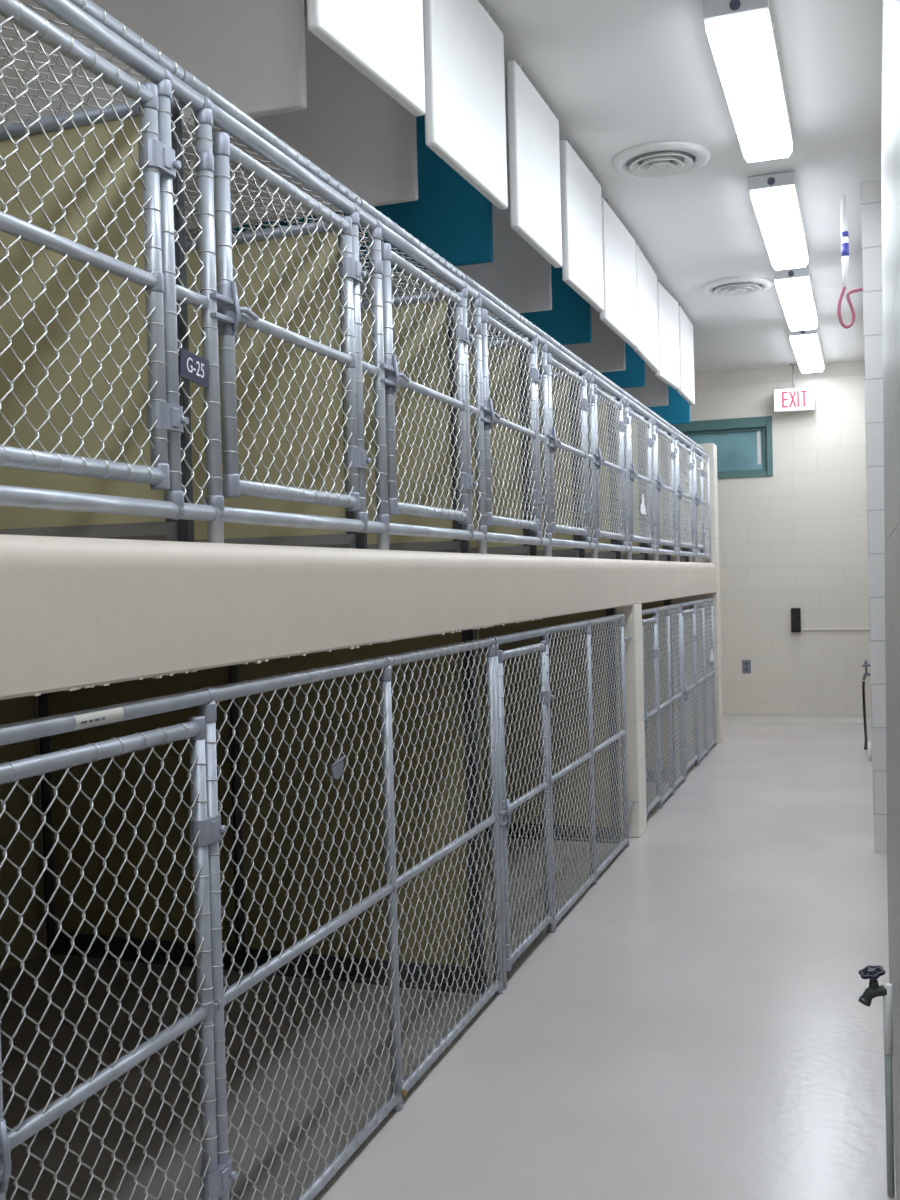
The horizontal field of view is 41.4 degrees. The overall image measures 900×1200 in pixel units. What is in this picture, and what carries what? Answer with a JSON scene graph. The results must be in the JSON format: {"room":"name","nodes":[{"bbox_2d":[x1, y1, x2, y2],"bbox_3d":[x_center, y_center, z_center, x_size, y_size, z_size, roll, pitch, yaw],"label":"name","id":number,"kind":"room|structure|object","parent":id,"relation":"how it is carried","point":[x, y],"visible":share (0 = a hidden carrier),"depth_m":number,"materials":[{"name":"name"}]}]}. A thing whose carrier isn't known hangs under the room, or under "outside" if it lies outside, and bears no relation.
{"room":"dog kennel","nodes":[
{"label":"dog kennel","id":0,"kind":"room"},
{"bbox_2d":[36,231,197,946],"bbox_3d":[-1.222,-0.286,5.310,0.100,3.080,12.220,-1,1,19],"label":"wall","id":1,"kind":"structure","parent":0,"point":[186,234],"depth_m":4.34,"materials":[{"name":"paint"}]},
{"bbox_2d":[0,534,716,699],"bbox_3d":[0.200,-0.038,4.062,0.120,0.229,10.797,-1,1,19],"label":"beam","id":2,"kind":"structure","parent":0,"point":[76,613],"depth_m":2.22,"materials":[{"name":"paint"}]},
{"bbox_2d":[0,722,896,1199],"bbox_3d":[0.357,1.272,4.795,3.360,0.100,12.420,-1,1,19],"label":"floor","id":3,"kind":"structure","parent":0,"point":[694,1025],"depth_m":3.43,"materials":[{"name":"grey concrete"}]},
{"bbox_2d":[0,629,502,1199],"bbox_3d":[-1.048,0.665,2.938,1.756,1.247,2.366,-1,1,19],"label":"lower kennel","id":4,"kind":"object","parent":3,"relation":"on","point":[201,820],"visible":0.99,"depth_m":3.44,"materials":[{"name":"metal"}]},
{"bbox_2d":[81,717,104,723],"bbox_3d":[-0.542,0.183,1.807,0.001,0.004,0.060,-1,1,19],"label":"print","id":5,"kind":"object","parent":4,"relation":"attached to","point":[84,720],"depth_m":1.81},
{"bbox_2d":[330,756,344,779],"bbox_3d":[-0.248,0.373,2.631,0.007,0.050,0.065,-1,1,21],"label":"metal plate","id":6,"kind":"object","parent":4,"relation":"attached to","point":[337,767],"visible":1,"depth_m":2.63,"materials":[{"name":"silver metal"}]},
{"bbox_2d":[479,607,634,989],"bbox_3d":[-0.274,0.608,5.140,1.756,1.247,2.284,-1,1,19],"label":"lower kennel","id":7,"kind":"object","parent":3,"relation":"on","point":[559,732],"visible":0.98,"depth_m":5.06,"materials":[{"name":"metal"}]},
{"bbox_2d":[641,599,684,816],"bbox_3d":[0.418,0.557,7.109,1.756,1.247,1.433,-1,1,19],"label":"lower kennel","id":8,"kind":"object","parent":3,"relation":"on","point":[660,696],"visible":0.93,"depth_m":7.00,"materials":[{"name":"metal"}]},
{"bbox_2d":[676,597,716,780],"bbox_3d":[0.949,0.519,8.618,1.756,1.247,1.739,-1,1,19],"label":"lower kennel","id":9,"kind":"object","parent":3,"relation":"on","point":[693,753],"visible":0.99,"depth_m":8.21,"materials":[{"name":"metal"}]},
{"bbox_2d":[710,649,713,661],"bbox_3d":[1.956,0.412,8.887,0.002,0.100,0.240,-1,1,19],"label":"paper scrap","id":10,"kind":"object","parent":9,"relation":"attached to","point":[712,655],"visible":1,"depth_m":8.87,"materials":[{"name":"white paper"}]},
{"bbox_2d":[304,0,881,373],"bbox_3d":[0.274,-1.907,4.743,3.360,0.100,12.420,-1,1,19],"label":"ceiling","id":11,"kind":"structure","parent":0,"point":[616,76],"depth_m":4.78,"materials":[{"name":"paint"}]},
{"bbox_2d":[0,0,306,129],"bbox_3d":[-0.921,-1.481,3.042,1.200,0.629,0.032,-1,1,19],"label":"baffle","id":12,"kind":"object","parent":11,"relation":"hanging from","point":[251,53],"visible":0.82,"depth_m":2.91,"materials":[{"name":"grey fabric"}]},
{"bbox_2d":[182,15,417,231],"bbox_3d":[-0.672,-1.500,3.750,1.200,0.629,0.032,-1,1,19],"label":"baffle","id":13,"kind":"object","parent":11,"relation":"hanging from","point":[355,132],"visible":0.21,"depth_m":3.61,"materials":[{"name":"grey fabric"}]},
{"bbox_2d":[198,114,493,276],"bbox_3d":[-0.420,-1.518,4.466,1.200,0.629,0.032,-1,1,19],"label":"baffle","id":14,"kind":"object","parent":11,"relation":"hanging from","point":[451,217],"visible":0.14,"depth_m":4.31,"materials":[{"name":"teal fabric"}]},
{"bbox_2d":[307,0,424,115],"bbox_3d":[-0.191,-1.516,2.776,0.034,0.589,0.542,-1,1,24],"label":"baffle","id":15,"kind":"object","parent":11,"relation":"hanging from","point":[383,40],"visible":1,"depth_m":2.80,"materials":[{"name":"white fabric"}]},
{"bbox_2d":[360,172,551,317],"bbox_3d":[-0.141,-1.538,5.259,1.200,0.629,0.032,-1,1,19],"label":"baffle","id":16,"kind":"object","parent":11,"relation":"hanging from","point":[518,275],"visible":0.15,"depth_m":5.10,"materials":[{"name":"grey fabric"}]},
{"bbox_2d":[423,0,507,209],"bbox_3d":[0.051,-1.535,3.511,0.034,0.589,0.630,-1,1,21],"label":"baffle","id":17,"kind":"object","parent":11,"relation":"hanging from","point":[465,117],"visible":0.98,"depth_m":3.46,"materials":[{"name":"white fabric"}]},
{"bbox_2d":[467,264,591,344],"bbox_3d":[0.114,-1.557,5.985,1.200,0.629,0.032,-1,1,19],"label":"baffle","id":18,"kind":"object","parent":11,"relation":"hanging from","point":[568,322],"visible":0.21,"depth_m":5.82,"materials":[{"name":"teal fabric"}]},
{"bbox_2d":[506,60,561,267],"bbox_3d":[0.308,-1.554,4.268,0.034,0.589,0.580,-1,1,20],"label":"baffle","id":19,"kind":"object","parent":11,"relation":"hanging from","point":[533,128],"visible":1,"depth_m":4.18,"materials":[{"name":"white fabric"}]},
{"bbox_2d":[559,140,603,311],"bbox_3d":[0.560,-1.573,5.019,0.034,0.589,0.615,-1,1,20],"label":"baffle","id":20,"kind":"object","parent":11,"relation":"hanging from","point":[581,201],"visible":0.99,"depth_m":4.93,"materials":[{"name":"white fabric"}]},
{"bbox_2d":[537,306,625,372],"bbox_3d":[0.399,-1.578,6.796,1.200,0.629,0.032,-1,1,19],"label":"baffle","id":21,"kind":"object","parent":11,"relation":"hanging from","point":[606,351],"visible":0.13,"depth_m":6.63,"materials":[{"name":"grey fabric"}]},
{"bbox_2d":[599,198,637,347],"bbox_3d":[0.825,-1.593,5.827,0.034,0.589,0.765,-1,1,20],"label":"baffle","id":22,"kind":"object","parent":11,"relation":"hanging from","point":[619,314],"visible":0.91,"depth_m":5.76,"materials":[{"name":"white fabric"}]},
{"bbox_2d":[594,342,644,389],"bbox_3d":[0.605,-1.593,7.381,1.200,0.629,0.032,-1,1,19],"label":"baffle","id":23,"kind":"object","parent":11,"relation":"hanging from","point":[634,374],"visible":0.16,"depth_m":7.20,"materials":[{"name":"teal fabric"}]},
{"bbox_2d":[604,363,667,406],"bbox_3d":[0.897,-1.615,8.211,1.200,0.629,0.032,-1,1,19],"label":"baffle","id":24,"kind":"object","parent":11,"relation":"hanging from","point":[655,391],"visible":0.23,"depth_m":8.04,"materials":[{"name":"grey fabric"}]},
{"bbox_2d":[633,244,658,371],"bbox_3d":[1.082,-1.612,6.581,0.034,0.589,0.720,-1,1,18],"label":"baffle","id":25,"kind":"object","parent":11,"relation":"hanging from","point":[647,349],"visible":0.91,"depth_m":6.52,"materials":[{"name":"white fabric"}]},
{"bbox_2d":[631,385,689,424],"bbox_3d":[1.245,-1.640,9.201,1.200,0.629,0.032,-1,1,19],"label":"baffle","id":26,"kind":"object","parent":11,"relation":"hanging from","point":[677,411],"visible":0.13,"depth_m":9.03,"materials":[{"name":"teal fabric"}]},
{"bbox_2d":[612,141,710,177],"bbox_3d":[0.897,-1.857,5.065,0.414,0.040,0.414,-1,1,19],"label":"ceiling vent","id":27,"kind":"object","parent":11,"relation":"in","point":[664,159],"visible":1,"depth_m":5.02,"materials":[{"name":"metal"}]},
{"bbox_2d":[655,280,679,389],"bbox_3d":[1.340,-1.632,7.342,0.034,0.589,0.606,-1,1,22],"label":"baffle","id":28,"kind":"object","parent":11,"relation":"hanging from","point":[668,312],"visible":0.89,"depth_m":7.29,"materials":[{"name":"white fabric"}]},
{"bbox_2d":[677,305,694,404],"bbox_3d":[1.586,-1.649,8.020,0.034,0.589,0.660,-1,1,19],"label":"baffle","id":29,"kind":"object","parent":11,"relation":"hanging from","point":[686,343],"visible":0.89,"depth_m":7.95,"materials":[{"name":"white fabric"}]},
{"bbox_2d":[702,277,772,295],"bbox_3d":[1.769,-1.918,7.334,0.430,0.040,0.430,-1,1,19],"label":"ceiling vent","id":30,"kind":"object","parent":11,"relation":"in","point":[736,286],"visible":1,"depth_m":7.27,"materials":[{"name":"metal"}]},
{"bbox_2d":[702,0,793,161],"bbox_3d":[1.085,-1.819,4.245,0.198,0.100,1.305,-1,1,19],"label":"ceiling light","id":31,"kind":"object","parent":11,"relation":"attached to","point":[741,34],"visible":1,"depth_m":3.99,"materials":[{"name":"plastic"}]},
{"bbox_2d":[748,171,808,269],"bbox_3d":[1.658,-1.862,5.943,0.198,0.100,1.400,-1,1,19],"label":"ceiling light","id":32,"kind":"object","parent":11,"relation":"attached to","point":[775,197],"visible":1,"depth_m":5.64,"materials":[{"name":"plastic"}]},
{"bbox_2d":[773,363,814,412],"bbox_3d":[2.935,-1.811,10.167,0.340,0.407,0.068,-1,1,12],"label":"exit sign","id":33,"kind":"object","parent":11,"relation":"hanging from","point":[793,399],"visible":1,"depth_m":10.14,"materials":[{"name":"white plastic"}]},
{"bbox_2d":[773,266,817,330],"bbox_3d":[2.225,-1.905,7.609,0.198,0.100,1.440,-1,1,19],"label":"ceiling light","id":34,"kind":"object","parent":11,"relation":"attached to","point":[794,287],"visible":0.99,"depth_m":7.29,"materials":[{"name":"plastic"}]},
{"bbox_2d":[789,328,823,372],"bbox_3d":[2.808,-1.949,9.333,0.198,0.100,1.540,-1,1,19],"label":"ceiling light","id":35,"kind":"object","parent":11,"relation":"attached to","point":[806,344],"visible":0.91,"depth_m":9.02,"materials":[{"name":"plastic"}]},
{"bbox_2d":[837,196,862,328],"bbox_3d":[1.890,-1.601,5.635,0.116,0.625,0.034,-1,1,19],"label":"hose","id":36,"kind":"object","parent":11,"relation":"hanging from","point":[844,228],"visible":1,"depth_m":5.63,"materials":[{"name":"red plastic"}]},
{"bbox_2d":[617,604,646,837],"bbox_3d":[0.778,0.607,6.088,0.400,1.164,0.200,-1,1,19],"label":"pillar","id":37,"kind":"structure","parent":0,"point":[634,686],"depth_m":5.94,"materials":[{"name":"white paint"}]},
{"bbox_2d":[672,443,722,742],"bbox_3d":[1.256,-0.035,9.524,1.755,2.310,0.200,-1,1,19],"label":"wall","id":38,"kind":"structure","parent":0,"point":[710,449],"depth_m":9.17,"materials":[{"name":"beige paint"}]},
{"bbox_2d":[690,360,871,722],"bbox_3d":[2.271,-0.466,10.631,3.160,3.080,0.140,-1,1,19],"label":"wall","id":39,"kind":"structure","parent":0,"point":[796,536],"depth_m":10.30,"materials":[{"name":"white paint"}]},
{"bbox_2d":[658,416,772,478],"bbox_3d":[2.170,-1.326,10.627,1.385,0.525,0.132,-1,1,19],"label":"window","id":40,"kind":"structure","parent":39,"relation":"in","point":[744,445],"depth_m":10.48,"materials":[{"name":"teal glass"}]},
{"bbox_2d":[742,660,750,672],"bbox_3d":[2.606,0.585,10.458,0.074,0.116,0.012,-1,1,19],"label":"outlet plate","id":41,"kind":"object","parent":39,"relation":"attached to","point":[746,664],"visible":1,"depth_m":10.45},
{"bbox_2d":[723,713,870,723],"bbox_3d":[2.256,1.041,10.563,2.799,0.070,0.070,-1,1,19],"label":"baseboard","id":42,"kind":"structure","parent":39,"relation":"attached to","point":[727,717],"depth_m":10.32,"materials":[{"name":"paint"}]},
{"bbox_2d":[791,608,868,631],"bbox_3d":[3.252,0.168,10.192,0.638,0.210,0.066,-1,1,19],"label":"wall box","id":43,"kind":"object","parent":39,"relation":"attached to","point":[795,612],"visible":1,"depth_m":10.26,"materials":[{"name":"black plastic"}]},
{"bbox_2d":[861,0,899,1199],"bbox_3d":[1.711,-0.346,4.277,0.400,3.080,12.220,-1,1,19],"label":"wall","id":44,"kind":"structure","parent":0,"point":[890,34],"depth_m":3.07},
{"bbox_2d":[862,660,869,679],"bbox_3d":[3.091,0.523,8.841,0.061,0.149,0.060,-1,1,19],"label":"bib","id":45,"kind":"object","parent":44,"relation":"attached to","point":[865,664],"visible":0.98,"depth_m":8.83,"materials":[{"name":"silver metal"}]},
{"bbox_2d":[862,681,867,749],"bbox_3d":[3.047,0.845,8.737,0.028,0.477,0.266,-1,1,18],"label":"garden hose","id":46,"kind":"object","parent":45,"relation":"hanging from","point":[863,682],"visible":1,"depth_m":8.82,"materials":[{"name":"black plastic"}]},
{"bbox_2d":[868,742,871,760],"bbox_3d":[2.871,1.035,8.136,0.024,0.128,0.024,-1,1,19],"label":"pipe stub","id":47,"kind":"object","parent":44,"relation":"attached to","point":[869,743],"visible":0.97,"depth_m":8.13,"materials":[{"name":"white plastic"}]},
{"bbox_2d":[858,965,894,1197],"bbox_3d":[0.889,1.006,2.486,0.054,0.479,0.060,-2,1,-41],"label":"faucet","id":48,"kind":"object","parent":44,"relation":"attached to","point":[870,972],"visible":1,"depth_m":2.48,"materials":[{"name":"black metal"}]},
{"bbox_2d":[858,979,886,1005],"bbox_3d":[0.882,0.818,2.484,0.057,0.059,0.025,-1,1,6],"label":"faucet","id":49,"kind":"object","parent":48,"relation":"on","point":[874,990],"depth_m":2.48,"materials":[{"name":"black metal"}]},
{"bbox_3d":[-0.632,-0.063,4.354,1.639,0.135,10.797,-1,1,19],"label":"ledge slab","id":50,"kind":"object","parent":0,"visible":0},
{"bbox_2d":[0,0,215,541],"bbox_3d":[-1.373,-0.523,2.096,1.728,0.887,0.818,-1,1,19],"label":"upper kennel","id":51,"kind":"object","parent":50,"relation":"on","point":[96,435],"visible":1,"depth_m":2.19,"materials":[{"name":"metal"}]},
{"bbox_2d":[179,347,208,388],"bbox_3d":[-0.460,-0.417,2.145,0.004,0.060,0.100,-1,1,19],"label":"number tag","id":52,"kind":"object","parent":51,"relation":"attached to","point":[194,368],"visible":1,"depth_m":2.14,"materials":[{"name":"grey plastic"}]},
{"bbox_2d":[0,68,384,548],"bbox_3d":[-1.103,-0.542,2.864,1.728,0.887,0.818,-1,1,19],"label":"upper kennel","id":53,"kind":"object","parent":50,"relation":"on","point":[285,459],"visible":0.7,"depth_m":2.80,"materials":[{"name":"metal"}]},
{"bbox_2d":[185,198,483,552],"bbox_3d":[-0.833,-0.562,3.632,1.728,0.887,0.818,-1,1,19],"label":"upper kennel","id":54,"kind":"object","parent":50,"relation":"on","point":[423,410],"visible":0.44,"depth_m":3.53,"materials":[{"name":"metal"}]},
{"bbox_2d":[360,274,549,555],"bbox_3d":[-0.563,-0.582,4.400,1.728,0.887,0.818,-1,1,19],"label":"upper kennel","id":55,"kind":"object","parent":50,"relation":"on","point":[507,383],"visible":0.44,"depth_m":4.25,"materials":[{"name":"metal"}]},
{"bbox_2d":[470,324,595,557],"bbox_3d":[-0.293,-0.602,5.168,1.728,0.887,0.818,-1,1,19],"label":"upper kennel","id":56,"kind":"object","parent":50,"relation":"on","point":[564,395],"visible":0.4,"depth_m":5.00,"materials":[{"name":"metal"}]},
{"bbox_2d":[537,360,630,558],"bbox_3d":[-0.022,-0.622,5.937,1.728,0.887,0.818,-1,1,19],"label":"upper kennel","id":57,"kind":"object","parent":50,"relation":"on","point":[607,424],"visible":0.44,"depth_m":5.71,"materials":[{"name":"metal"}]},
{"bbox_2d":[598,386,657,559],"bbox_3d":[0.248,-0.641,6.705,1.728,0.887,0.818,-1,1,19],"label":"upper kennel","id":58,"kind":"object","parent":50,"relation":"on","point":[639,443],"visible":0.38,"depth_m":6.47,"materials":[{"name":"metal"}]},
{"bbox_2d":[640,494,645,514],"bbox_3d":[1.038,-0.516,6.397,0.002,0.111,0.160,-1,1,19],"label":"paper scrap","id":59,"kind":"object","parent":58,"relation":"attached to","point":[642,507],"visible":1,"depth_m":6.39,"materials":[{"name":"white paper"}]},
{"bbox_2d":[631,407,678,560],"bbox_3d":[0.518,-0.661,7.473,1.728,0.887,0.818,-1,1,19],"label":"upper kennel","id":60,"kind":"object","parent":50,"relation":"on","point":[663,455],"visible":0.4,"depth_m":7.22,"materials":[{"name":"metal"}]},
{"bbox_2d":[658,424,695,561],"bbox_3d":[0.788,-0.681,8.241,1.728,0.887,0.818,-1,1,19],"label":"upper kennel","id":61,"kind":"object","parent":50,"relation":"on","point":[684,466],"visible":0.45,"depth_m":7.98,"materials":[{"name":"metal"}]},
{"bbox_2d":[679,438,710,562],"bbox_3d":[1.069,-0.702,9.041,1.728,0.887,0.885,-1,1,19],"label":"upper kennel","id":62,"kind":"object","parent":50,"relation":"on","point":[699,502],"visible":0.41,"depth_m":8.73,"materials":[{"name":"metal"}]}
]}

